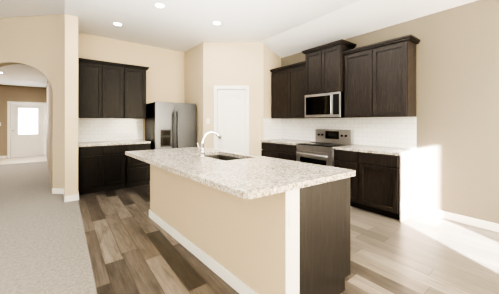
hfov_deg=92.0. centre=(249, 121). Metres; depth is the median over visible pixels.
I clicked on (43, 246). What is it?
floor
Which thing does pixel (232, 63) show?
wall
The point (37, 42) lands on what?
wall
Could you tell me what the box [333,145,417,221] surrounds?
base cabinet
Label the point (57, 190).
baseboard
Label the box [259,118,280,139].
backsplash
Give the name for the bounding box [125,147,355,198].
island countertop
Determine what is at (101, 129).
backsplash
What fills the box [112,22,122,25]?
recessed light
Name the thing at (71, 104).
wall
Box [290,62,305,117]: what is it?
upper cabinet
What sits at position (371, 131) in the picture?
backsplash
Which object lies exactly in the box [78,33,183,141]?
wall
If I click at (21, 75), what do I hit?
ceiling
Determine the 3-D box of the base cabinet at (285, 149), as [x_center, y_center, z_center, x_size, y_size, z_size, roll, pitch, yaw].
[0.824,0.863,5.140,0.650,0.915,1.047,0,0,-38]
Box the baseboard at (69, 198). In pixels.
[64,189,78,201]
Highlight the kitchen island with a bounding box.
[149,154,349,293]
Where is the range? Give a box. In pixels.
[296,129,353,166]
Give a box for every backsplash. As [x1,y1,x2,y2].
[78,118,142,141]
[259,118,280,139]
[281,117,416,148]
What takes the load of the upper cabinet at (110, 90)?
attached to the wall at (165, 77)
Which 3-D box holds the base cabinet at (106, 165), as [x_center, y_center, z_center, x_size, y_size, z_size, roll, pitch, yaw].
[-2.739,0.863,4.897,1.225,0.915,0.656,0,0,-38]
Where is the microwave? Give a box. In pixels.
[305,91,351,117]
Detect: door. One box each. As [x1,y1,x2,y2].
[7,101,45,157]
[214,86,248,155]
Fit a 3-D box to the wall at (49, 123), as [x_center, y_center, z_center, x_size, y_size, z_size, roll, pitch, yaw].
[-5.754,-0.230,6.978,0.460,3.100,6.520,0,0,-38]
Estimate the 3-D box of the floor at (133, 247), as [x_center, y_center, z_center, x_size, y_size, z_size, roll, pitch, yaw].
[0.778,1.345,2.660,4.070,0.050,8.750,0,0,-38]
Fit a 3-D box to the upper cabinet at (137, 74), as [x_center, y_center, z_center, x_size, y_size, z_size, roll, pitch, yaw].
[-2.559,-0.626,5.242,0.517,1.092,0.331,0,0,-38]
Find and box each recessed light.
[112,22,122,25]
[154,2,165,7]
[212,21,221,24]
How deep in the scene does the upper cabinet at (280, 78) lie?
5.31 m
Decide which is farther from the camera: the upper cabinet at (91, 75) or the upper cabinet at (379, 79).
the upper cabinet at (91, 75)
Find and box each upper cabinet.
[78,58,105,117]
[106,62,129,117]
[130,66,145,117]
[270,66,289,117]
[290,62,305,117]
[302,39,355,94]
[343,46,377,117]
[378,38,417,116]
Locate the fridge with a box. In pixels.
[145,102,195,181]
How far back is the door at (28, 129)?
9.08 m
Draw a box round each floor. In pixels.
[0,156,46,164]
[0,156,96,293]
[78,182,498,293]
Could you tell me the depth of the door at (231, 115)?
5.35 m
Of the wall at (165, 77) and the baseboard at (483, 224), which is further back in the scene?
the wall at (165, 77)
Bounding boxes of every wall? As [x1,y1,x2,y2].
[0,14,64,188]
[0,85,45,157]
[46,79,52,191]
[65,14,77,195]
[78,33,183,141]
[184,42,202,146]
[203,42,262,155]
[263,45,280,139]
[281,0,498,223]
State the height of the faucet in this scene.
0.286 m
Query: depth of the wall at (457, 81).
3.19 m
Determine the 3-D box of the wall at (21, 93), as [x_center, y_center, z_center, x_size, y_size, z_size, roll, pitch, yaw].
[-10.104,-0.330,7.805,7.600,3.300,0.120,0,0,-38]
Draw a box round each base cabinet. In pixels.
[78,140,150,194]
[261,139,313,160]
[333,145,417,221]
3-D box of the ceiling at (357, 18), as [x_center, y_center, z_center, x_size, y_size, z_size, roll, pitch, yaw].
[2.586,-1.793,2.948,0.800,0.614,6.930,0,0,-38]
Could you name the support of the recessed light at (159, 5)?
in the ceiling at (181, 25)
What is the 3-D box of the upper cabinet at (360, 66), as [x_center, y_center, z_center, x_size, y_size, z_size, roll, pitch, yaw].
[1.905,-0.626,4.003,0.336,1.092,0.545,0,0,-38]
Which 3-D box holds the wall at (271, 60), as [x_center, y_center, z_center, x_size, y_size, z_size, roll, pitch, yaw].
[0.451,-0.230,5.602,0.680,3.100,0.120,0,0,-38]
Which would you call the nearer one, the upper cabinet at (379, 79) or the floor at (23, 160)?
the upper cabinet at (379, 79)
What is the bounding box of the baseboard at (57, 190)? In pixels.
[52,188,63,193]
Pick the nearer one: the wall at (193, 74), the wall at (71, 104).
the wall at (71, 104)
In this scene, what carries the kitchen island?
on the floor at (133, 247)
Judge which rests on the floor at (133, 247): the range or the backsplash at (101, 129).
the range
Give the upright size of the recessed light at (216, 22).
0.008 m
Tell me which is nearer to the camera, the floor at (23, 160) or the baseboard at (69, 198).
the baseboard at (69, 198)
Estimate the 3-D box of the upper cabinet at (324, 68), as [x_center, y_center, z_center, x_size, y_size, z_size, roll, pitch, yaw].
[1.457,-0.950,4.484,0.452,0.860,0.862,0,0,-38]
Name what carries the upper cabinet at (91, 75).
attached to the wall at (165, 77)
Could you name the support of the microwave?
attached to the upper cabinet at (324, 68)
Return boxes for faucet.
[197,131,221,156]
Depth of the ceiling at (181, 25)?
4.14 m
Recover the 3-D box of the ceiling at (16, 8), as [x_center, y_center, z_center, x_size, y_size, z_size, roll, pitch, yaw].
[-5.829,-2.040,1.731,7.150,0.120,15.320,0,0,-38]
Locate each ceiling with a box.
[0,0,64,17]
[0,64,46,87]
[65,0,360,51]
[260,0,477,57]
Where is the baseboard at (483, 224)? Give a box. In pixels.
[417,205,498,231]
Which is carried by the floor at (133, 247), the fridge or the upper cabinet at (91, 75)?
the fridge

